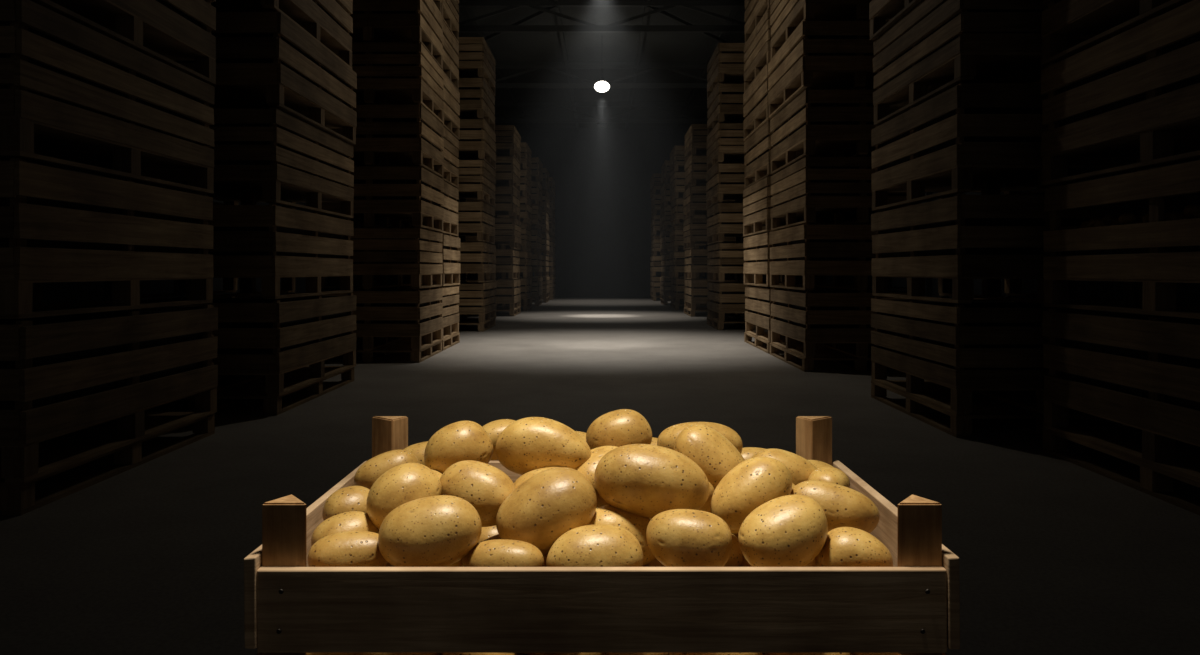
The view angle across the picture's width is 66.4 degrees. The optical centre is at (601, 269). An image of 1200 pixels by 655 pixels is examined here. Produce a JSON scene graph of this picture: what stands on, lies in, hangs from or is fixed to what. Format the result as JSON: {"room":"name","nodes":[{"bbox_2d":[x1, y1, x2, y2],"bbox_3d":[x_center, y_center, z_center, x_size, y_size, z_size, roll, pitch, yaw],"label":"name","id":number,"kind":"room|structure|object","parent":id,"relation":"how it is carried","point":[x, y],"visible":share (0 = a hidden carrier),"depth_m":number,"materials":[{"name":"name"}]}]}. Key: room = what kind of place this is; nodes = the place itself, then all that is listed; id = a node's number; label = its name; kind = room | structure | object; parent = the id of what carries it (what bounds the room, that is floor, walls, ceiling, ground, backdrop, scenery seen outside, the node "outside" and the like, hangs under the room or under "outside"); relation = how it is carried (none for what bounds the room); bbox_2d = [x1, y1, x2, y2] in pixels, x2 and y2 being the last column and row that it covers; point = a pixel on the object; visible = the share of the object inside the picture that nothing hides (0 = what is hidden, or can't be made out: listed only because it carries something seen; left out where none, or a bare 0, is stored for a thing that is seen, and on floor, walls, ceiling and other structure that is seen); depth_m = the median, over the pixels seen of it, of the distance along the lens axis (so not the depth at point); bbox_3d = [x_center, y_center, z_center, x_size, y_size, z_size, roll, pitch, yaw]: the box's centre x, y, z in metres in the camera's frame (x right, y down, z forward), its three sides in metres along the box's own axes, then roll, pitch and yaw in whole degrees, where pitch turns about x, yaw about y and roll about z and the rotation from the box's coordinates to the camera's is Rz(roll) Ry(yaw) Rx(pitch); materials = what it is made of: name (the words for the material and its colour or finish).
{"room":"farm building","nodes":[
{"label":"farm building","id":0,"kind":"room"},
{"bbox_2d":[39,170,432,305],"bbox_3d":[-9.025,-3.100,21.800,0.350,9.200,55.600,0,0,0],"label":"wall","id":1,"kind":"structure","parent":0,"point":[53,292],"depth_m":17.92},
{"bbox_2d":[0,298,1199,654],"bbox_3d":[0.000,1.600,21.900,18.400,0.200,55.800,0,0,0],"label":"floor","id":2,"kind":"structure","parent":0,"point":[1057,556],"depth_m":6.32,"materials":[{"name":"concrete"}]},
{"bbox_2d":[0,0,217,514],"bbox_3d":[-4.391,-2.095,6.999,1.761,7.188,2.884,0,0,0],"label":"bins","id":3,"kind":"object","parent":2,"relation":"on","point":[92,86],"visible":1,"depth_m":6.63,"materials":[{"name":"brown wood"}]},
{"bbox_2d":[131,0,356,414],"bbox_3d":[-4.194,-2.595,10.927,1.762,8.188,3.026,0,0,0],"label":"bins","id":4,"kind":"object","parent":2,"relation":"on","point":[282,83],"visible":0.63,"depth_m":9.98,"materials":[{"name":"brown wood"}]},
{"bbox_2d":[318,0,443,362],"bbox_3d":[-3.787,-2.595,15.846,1.758,8.188,2.164,0,0,0],"label":"bins","id":5,"kind":"object","parent":2,"relation":"on","point":[397,48],"visible":0.68,"depth_m":14.80,"materials":[{"name":"brown wood"}]},
{"bbox_2d":[354,0,460,350],"bbox_3d":[-3.796,-2.595,17.995,1.760,8.188,2.069,0,0,0],"label":"bins","id":6,"kind":"object","parent":2,"relation":"on","point":[450,244],"visible":0.31,"depth_m":17.95,"materials":[{"name":"brown wood"}]},
{"bbox_2d":[421,37,496,331],"bbox_3d":[-3.729,-2.095,23.563,1.751,7.188,2.549,0,0,0],"label":"bins","id":7,"kind":"object","parent":2,"relation":"on","point":[477,76],"visible":0.51,"depth_m":22.34,"materials":[{"name":"brown wood"}]},
{"bbox_2d":[460,125,520,315],"bbox_3d":[-3.700,-1.595,30.837,1.763,6.188,2.551,0,0,0],"label":"bins","id":8,"kind":"object","parent":2,"relation":"on","point":[508,139],"visible":0.46,"depth_m":29.60,"materials":[{"name":"brown wood"}]},
{"bbox_2d":[498,142,532,310],"bbox_3d":[-3.601,-1.595,34.809,1.758,6.188,2.452,0,0,0],"label":"bins","id":9,"kind":"object","parent":2,"relation":"on","point":[526,211],"visible":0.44,"depth_m":33.64,"materials":[{"name":"brown wood"}]},
{"bbox_2d":[497,157,542,305],"bbox_3d":[-3.492,-1.595,39.208,1.758,6.188,2.460,0,0,0],"label":"bins","id":10,"kind":"object","parent":2,"relation":"on","point":[537,166],"visible":0.38,"depth_m":38.02,"materials":[{"name":"brown wood"}]},
{"bbox_2d":[512,168,549,302],"bbox_3d":[-3.400,-1.595,43.200,1.756,6.188,2.467,0,0,0],"label":"bins","id":11,"kind":"object","parent":2,"relation":"on","point":[545,197],"visible":0.32,"depth_m":42.02,"materials":[{"name":"brown wood"}]},
{"bbox_2d":[524,177,555,299],"bbox_3d":[-3.330,-1.595,47.296,1.739,6.188,2.665,0,0,0],"label":"bins","id":12,"kind":"object","parent":2,"relation":"on","point":[552,259],"visible":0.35,"depth_m":46.02,"materials":[{"name":"brown wood"}]},
{"bbox_2d":[650,174,681,300],"bbox_3d":[3.348,-1.595,45.759,1.769,6.188,2.548,0,0,0],"label":"bins","id":13,"kind":"object","parent":2,"relation":"on","point":[655,180],"visible":0.42,"depth_m":44.53,"materials":[{"name":"brown wood"}]},
{"bbox_2d":[660,160,704,304],"bbox_3d":[3.500,-1.595,40.248,1.765,6.188,2.576,0,0,0],"label":"bins","id":14,"kind":"object","parent":2,"relation":"on","point":[665,223],"visible":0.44,"depth_m":39.04,"materials":[{"name":"brown wood"}]},
{"bbox_2d":[669,145,706,309],"bbox_3d":[3.593,-1.595,35.646,1.766,6.188,2.575,0,0,0],"label":"bins","id":15,"kind":"object","parent":2,"relation":"on","point":[677,157],"visible":0.4,"depth_m":34.42,"materials":[{"name":"brown wood"}]},
{"bbox_2d":[683,124,743,316],"bbox_3d":[3.698,-1.595,30.641,1.770,6.188,2.553,0,0,0],"label":"bins","id":16,"kind":"object","parent":2,"relation":"on","point":[695,167],"visible":0.34,"depth_m":29.41,"materials":[{"name":"brown wood"}]},
{"bbox_2d":[706,43,783,329],"bbox_3d":[3.754,-2.095,24.151,1.751,7.188,2.567,0,0,0],"label":"bins","id":17,"kind":"object","parent":2,"relation":"on","point":[725,67],"visible":0.41,"depth_m":22.94,"materials":[{"name":"brown wood"}]},
{"bbox_2d":[743,0,857,353],"bbox_3d":[3.829,-2.595,17.802,1.766,8.188,2.845,0,0,0],"label":"bins","id":18,"kind":"object","parent":2,"relation":"on","point":[757,51],"visible":0.3,"depth_m":17.69,"materials":[{"name":"brown wood"}]},
{"bbox_2d":[768,0,920,371],"bbox_3d":[3.827,-2.595,14.895,1.763,8.188,2.875,0,0,0],"label":"bins","id":19,"kind":"object","parent":2,"relation":"on","point":[820,67],"visible":0.81,"depth_m":13.56,"materials":[{"name":"brown wood"}]},
{"bbox_2d":[869,0,1142,437],"bbox_3d":[4.016,-2.595,9.498,1.764,8.188,2.677,0,0,0],"label":"bins","id":20,"kind":"object","parent":2,"relation":"on","point":[964,76],"visible":0.73,"depth_m":8.49,"materials":[{"name":"brown wood"}]},
{"bbox_2d":[1041,0,1199,514],"bbox_3d":[4.494,-2.095,6.142,1.729,7.188,2.961,0,0,0],"label":"bins","id":21,"kind":"object","parent":2,"relation":"on","point":[1130,90],"visible":1,"depth_m":6.49,"materials":[{"name":"brown wood"}]},
{"bbox_3d":[0.000,1.387,0.984,0.613,0.226,0.403,0,0,0],"label":"wooden crate","id":22,"kind":"object","parent":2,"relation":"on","visible":0},
{"bbox_3d":[0.000,1.169,0.984,0.613,0.226,0.403,0,0,0],"label":"wooden crate","id":23,"kind":"object","parent":22,"relation":"on","visible":0},
{"bbox_3d":[0.000,0.952,0.984,0.613,0.226,0.403,0,0,0],"label":"wooden crate","id":24,"kind":"object","parent":23,"relation":"on","visible":0},
{"bbox_3d":[0.000,0.735,0.984,0.613,0.226,0.403,0,0,0],"label":"wooden crate","id":25,"kind":"object","parent":24,"relation":"on","visible":0},
{"bbox_3d":[0.000,0.518,0.984,0.613,0.226,0.403,0,0,0],"label":"wooden crate","id":26,"kind":"object","parent":25,"relation":"on","visible":0},
{"bbox_2d":[244,416,959,654],"bbox_3d":[0.000,0.300,0.984,0.613,0.226,0.403,0,0,0],"label":"wooden crate","id":27,"kind":"object","parent":26,"relation":"on","point":[911,606],"visible":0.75,"depth_m":0.78,"materials":[{"name":"brown wood"}]},
{"bbox_2d":[306,409,897,654],"bbox_3d":[0.000,0.284,0.972,0.591,0.245,0.358,0,0,0],"label":"potatoes","id":28,"kind":"object","parent":27,"relation":"in","point":[614,493],"visible":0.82,"depth_m":0.88,"materials":[{"name":"food"}]},
{"bbox_2d":[458,7,745,127],"bbox_3d":[0.000,-7.800,21.900,18.400,0.200,55.800,0,0,0],"label":"ceiling","id":29,"kind":"structure","parent":0,"point":[507,47],"depth_m":33.37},
{"bbox_2d":[458,0,744,129],"bbox_3d":[0.000,-7.225,21.800,18.000,0.950,55.600,0,0,0],"label":"roof truss","id":30,"kind":"object","parent":29,"relation":"attached to","point":[550,5],"visible":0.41,"depth_m":30.10,"materials":[{"name":"metal"}]},
{"bbox_2d":[594,77,609,91],"bbox_3d":[0.000,-6.763,30.000,0.500,1.875,0.500,0,0,0],"label":"pendant lamp","id":31,"kind":"object","parent":29,"relation":"hanging from","point":[601,85],"visible":1,"depth_m":29.85,"materials":[{"name":"glass"}]},
{"bbox_2d":[459,128,765,297],"bbox_3d":[0.000,-3.100,49.675,18.000,9.200,0.250,0,0,0],"label":"wall","id":32,"kind":"structure","parent":0,"point":[601,176],"depth_m":49.60,"materials":[{"name":"grey concrete"}]},
{"bbox_2d":[779,159,1199,310],"bbox_3d":[9.025,-3.100,21.800,0.350,9.200,55.600,0,0,0],"label":"wall","id":33,"kind":"structure","parent":0,"point":[1186,293],"depth_m":17.10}
]}

